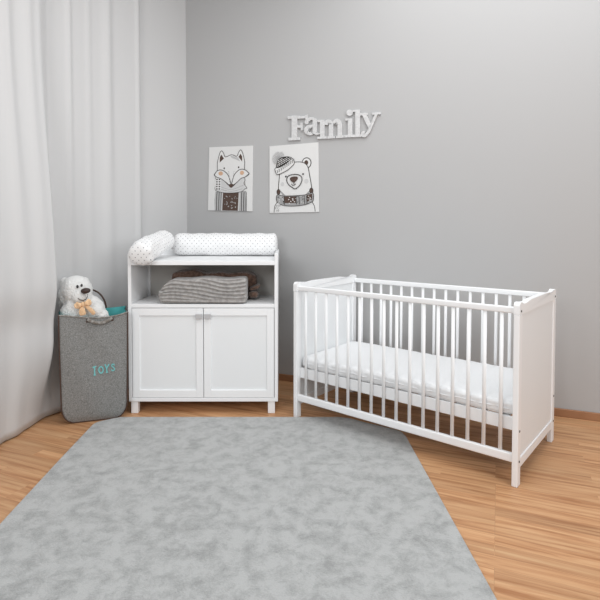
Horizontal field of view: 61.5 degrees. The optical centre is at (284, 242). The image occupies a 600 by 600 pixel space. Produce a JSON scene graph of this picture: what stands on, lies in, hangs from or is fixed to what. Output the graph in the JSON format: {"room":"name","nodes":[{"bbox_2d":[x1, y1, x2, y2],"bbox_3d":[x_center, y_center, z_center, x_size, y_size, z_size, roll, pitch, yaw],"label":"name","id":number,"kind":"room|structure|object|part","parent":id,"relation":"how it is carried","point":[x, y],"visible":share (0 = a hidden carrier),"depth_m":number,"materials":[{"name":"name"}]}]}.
{"room":"children's room","nodes":[
{"label":"children's room","id":0,"kind":"room"},
{"bbox_2d":[139,0,186,248],"bbox_3d":[-1.778,-0.462,2.455,0.100,3.000,3.600,1,2,32],"label":"wall","id":1,"kind":"structure","parent":0,"point":[162,22],"depth_m":3.73,"materials":[{"name":"grey paint"}]},
{"bbox_2d":[0,0,141,443],"bbox_3d":[-1.415,-0.456,2.649,0.215,2.960,1.913,1,2,28],"label":"curtain","id":2,"kind":"object","parent":1,"relation":"hanging from","point":[70,124],"visible":0.83,"depth_m":2.97,"materials":[{"name":"grey fabric"}]},
{"bbox_2d":[0,380,599,599],"bbox_3d":[0.750,1.077,2.035,9.500,0.050,7.000,0,2,0],"label":"floor","id":3,"kind":"structure","parent":0,"point":[537,539],"depth_m":2.20,"materials":[{"name":"brown wood"}]},
{"bbox_2d":[58,289,127,422],"bbox_3d":[-1.118,0.649,2.952,0.381,0.744,0.211,-1,2,-19],"label":"basket","id":4,"kind":"object","parent":3,"relation":"on","point":[93,351],"visible":0.98,"depth_m":2.87,"materials":[{"name":"grey fabric"}]},
{"bbox_2d":[58,275,108,316],"bbox_3d":[-1.182,0.347,2.929,0.301,0.316,0.175,1,2,19],"label":"teddy bear","id":5,"kind":"object","parent":4,"relation":"in","point":[76,297],"visible":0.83,"depth_m":2.88},
{"bbox_3d":[-1.181,0.339,3.027,0.210,0.130,0.010,-1,2,-19],"label":"handle","id":6,"kind":"part","parent":4,"relation":"part of","materials":[{"name":"grey fabric"}]},
{"bbox_3d":[-1.054,0.444,2.871,0.142,0.041,0.025,-1,2,-23],"label":"carry handle","id":7,"kind":"part","parent":4,"relation":"part of","materials":[{"name":"grey fabric"}]},
{"bbox_2d":[128,249,278,412],"bbox_3d":[-0.487,0.533,3.302,0.889,0.956,0.646,0,2,0],"label":"cabinet","id":8,"kind":"object","parent":3,"relation":"on","point":[179,352],"visible":0.9,"depth_m":3.01,"materials":[{"name":"white paint"}]},
{"bbox_3d":[-0.900,0.983,3.038,0.042,0.074,0.042,0,2,0],"label":"leg","id":9,"kind":"part","parent":8,"relation":"part of","materials":[{"name":"white paint"}]},
{"bbox_3d":[-0.921,0.522,3.194,0.020,0.796,0.400,0,2,0],"label":"panel","id":10,"kind":"part","parent":8,"relation":"part of","materials":[{"name":"white paint"}]},
{"bbox_2d":[128,230,174,265],"bbox_3d":[-0.822,0.024,3.126,0.155,0.202,0.501,0,2,5],"label":"bolster","id":11,"kind":"object","parent":8,"relation":"on","point":[146,249],"visible":1,"depth_m":2.94,"materials":[{"name":"fabric"}]},
{"bbox_3d":[-0.698,0.656,3.009,0.422,0.536,0.018,0,2,0],"label":"door","id":12,"kind":"part","parent":8,"relation":"part of","materials":[{"name":"white paint"}]},
{"bbox_3d":[-0.698,0.656,3.011,0.342,0.452,0.006,0,2,0],"label":"door panel","id":13,"kind":"part","parent":8,"relation":"part of","materials":[{"name":"white wood"}]},
{"bbox_3d":[-0.487,0.066,3.601,0.849,0.041,0.018,0,2,0],"label":"rail","id":14,"kind":"part","parent":8,"relation":"part of","materials":[{"name":"white paint"}]},
{"bbox_3d":[-0.511,0.434,2.985,0.038,0.030,0.020,0,2,0],"label":"handle","id":15,"kind":"part","parent":8,"relation":"part of","materials":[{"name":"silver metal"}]},
{"bbox_2d":[158,276,247,302],"bbox_3d":[-0.492,0.281,3.070,0.524,0.150,0.174,0,2,0],"label":"folded blanket","id":16,"kind":"object","parent":8,"relation":"on","point":[201,289],"visible":1,"depth_m":2.99,"materials":[{"name":"grey fabric"}]},
{"bbox_2d":[132,295,273,307],"bbox_3d":[-0.487,0.368,3.184,0.849,0.022,0.386,0,2,0],"label":"shelf","id":17,"kind":"object","parent":8,"relation":"attached to","point":[144,301],"depth_m":2.99,"materials":[{"name":"white paint"}]},
{"bbox_3d":[-0.458,0.434,2.985,0.038,0.030,0.020,0,2,0],"label":"handle","id":18,"kind":"part","parent":8,"relation":"part of","materials":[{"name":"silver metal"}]},
{"bbox_3d":[-0.487,0.516,3.386,0.849,0.794,0.008,0,2,0],"label":"panel","id":19,"kind":"part","parent":8,"relation":"part of","materials":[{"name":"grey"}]},
{"bbox_2d":[172,269,260,297],"bbox_3d":[-0.440,0.261,3.225,0.569,0.183,0.200,0,2,0],"label":"folded blanket","id":20,"kind":"object","parent":8,"relation":"on","point":[253,286],"visible":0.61,"depth_m":3.19,"materials":[{"name":"grey fabric"}]},
{"bbox_2d":[173,233,277,255],"bbox_3d":[-0.413,0.009,3.495,0.726,0.160,0.173,0,2,0],"label":"bolster","id":21,"kind":"object","parent":8,"relation":"on","point":[185,244],"visible":0.95,"depth_m":3.42,"materials":[{"name":"fabric"}]},
{"bbox_3d":[-0.274,0.656,3.009,0.418,0.536,0.018,0,2,0],"label":"door","id":22,"kind":"part","parent":8,"relation":"part of","materials":[{"name":"white paint"}]},
{"bbox_3d":[-0.274,0.656,3.011,0.338,0.452,0.006,0,2,0],"label":"door panel","id":23,"kind":"part","parent":8,"relation":"part of","materials":[{"name":"white wood"}]},
{"bbox_3d":[-0.082,0.983,3.038,0.042,0.074,0.042,0,2,0],"label":"leg","id":24,"kind":"part","parent":8,"relation":"part of","materials":[{"name":"white paint"}]},
{"bbox_3d":[-0.052,0.088,3.296,0.020,0.066,0.630,0,2,0],"label":"rail","id":25,"kind":"part","parent":8,"relation":"part of","materials":[{"name":"white paint"}]},
{"bbox_3d":[-0.052,0.522,3.194,0.020,0.796,0.400,0,2,0],"label":"panel","id":26,"kind":"part","parent":8,"relation":"part of","materials":[{"name":"white paint"}]},
{"bbox_2d":[0,417,496,599],"bbox_3d":[-0.219,1.050,1.892,1.716,0.012,2.085,0,2,0],"label":"rug","id":27,"kind":"object","parent":3,"relation":"on","point":[137,508],"visible":1,"depth_m":1.92,"materials":[{"name":"grey textile pile"}]},
{"bbox_2d":[293,274,555,487],"bbox_3d":[0.728,0.630,2.785,1.244,0.796,0.640,2,2,40],"label":"crib","id":28,"kind":"object","parent":3,"relation":"on","point":[324,309],"visible":0.92,"depth_m":2.54,"materials":[{"name":"white paint"}]},
{"bbox_3d":[0.072,0.651,2.953,0.025,0.742,0.043,2,2,40],"label":"post","id":29,"kind":"part","parent":28,"relation":"part of","materials":[{"name":"white paint"}]},
{"bbox_3d":[0.266,0.246,3.167,0.025,0.052,0.640,2,2,40],"label":"headboard rail","id":30,"kind":"part","parent":28,"relation":"part of","materials":[{"name":"white paint"}]},
{"bbox_3d":[0.266,0.919,3.188,0.023,0.044,0.554,2,2,40],"label":"rail","id":31,"kind":"part","parent":28,"relation":"part of","materials":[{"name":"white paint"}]},
{"bbox_3d":[0.266,0.588,3.178,0.013,0.635,0.560,2,2,40],"label":"panel","id":32,"kind":"part","parent":28,"relation":"part of","materials":[{"name":"white wood"}]},
{"bbox_3d":[0.459,0.637,3.407,0.025,0.742,0.043,2,2,40],"label":"post","id":33,"kind":"part","parent":28,"relation":"part of","materials":[{"name":"white paint"}]},
{"bbox_3d":[0.532,0.915,2.565,1.190,0.040,0.022,2,2,40],"label":"rail","id":34,"kind":"part","parent":28,"relation":"part of","materials":[{"name":"white paint"}]},
{"bbox_3d":[0.532,0.275,2.544,1.190,0.028,0.022,2,2,40],"label":"rail","id":35,"kind":"part","parent":28,"relation":"part of","materials":[{"name":"white paint"}]},
{"bbox_3d":[0.728,0.767,2.789,1.190,0.058,0.572,2,2,40],"label":"frame","id":36,"kind":"part","parent":28,"relation":"part of","materials":[{"name":"white paint"}]},
{"bbox_2d":[303,341,512,413],"bbox_3d":[0.727,0.704,2.786,1.194,0.069,0.582,2,2,40],"label":"mattress","id":37,"kind":"object","parent":28,"relation":"in","point":[492,371],"visible":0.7,"depth_m":2.65,"materials":[{"name":"white fabric"}]},
{"bbox_3d":[0.924,0.261,3.003,1.190,0.028,0.022,2,2,40],"label":"rail","id":38,"kind":"part","parent":28,"relation":"part of","materials":[{"name":"white paint"}]},
{"bbox_3d":[0.996,0.676,2.165,0.025,0.742,0.043,2,2,40],"label":"post","id":39,"kind":"part","parent":28,"relation":"part of","materials":[{"name":"white paint"}]},
{"bbox_3d":[1.190,0.271,2.379,0.025,0.052,0.640,2,2,40],"label":"headboard rail","id":40,"kind":"part","parent":28,"relation":"part of","materials":[{"name":"white paint"}]},
{"bbox_3d":[1.190,0.944,2.400,0.023,0.044,0.554,2,2,40],"label":"rail","id":41,"kind":"part","parent":28,"relation":"part of","materials":[{"name":"white paint"}]},
{"bbox_3d":[1.190,0.613,2.390,0.013,0.635,0.560,2,2,40],"label":"panel","id":42,"kind":"part","parent":28,"relation":"part of","materials":[{"name":"white wood"}]},
{"bbox_3d":[1.384,0.662,2.619,0.025,0.742,0.043,2,2,40],"label":"post","id":43,"kind":"part","parent":28,"relation":"part of","materials":[{"name":"white paint"}]},
{"bbox_2d":[186,0,599,412],"bbox_3d":[1.311,-0.483,3.118,4.720,3.000,0.100,1,2,23],"label":"wall","id":44,"kind":"structure","parent":0,"point":[479,165],"depth_m":3.23,"materials":[{"name":"grey paint"}]},
{"bbox_2d":[208,146,252,210],"bbox_3d":[-0.413,-0.483,3.788,0.388,0.494,0.011,1,2,23],"label":"poster","id":45,"kind":"object","parent":44,"relation":"attached to","point":[230,187],"visible":1,"depth_m":3.78,"materials":[{"name":"white paper"}]},
{"bbox_2d":[269,142,318,212],"bbox_3d":[0.062,-0.460,3.585,0.381,0.488,0.013,1,2,23],"label":"poster","id":46,"kind":"object","parent":44,"relation":"attached to","point":[293,168],"visible":1,"depth_m":3.58,"materials":[{"name":"white paper"}]},
{"bbox_2d":[288,109,380,140],"bbox_3d":[0.327,-0.807,3.460,0.666,0.192,0.015,1,2,23],"label":"word sign","id":47,"kind":"object","parent":44,"relation":"attached to","point":[358,114],"visible":1,"depth_m":3.46,"materials":[{"name":"white wood"}]},
{"bbox_2d":[279,373,599,421],"bbox_3d":[1.344,0.995,3.089,4.600,0.047,0.014,1,2,23],"label":"baseboard","id":48,"kind":"structure","parent":44,"relation":"attached to","point":[561,412],"depth_m":2.94,"materials":[{"name":"brown wood"}]}
]}

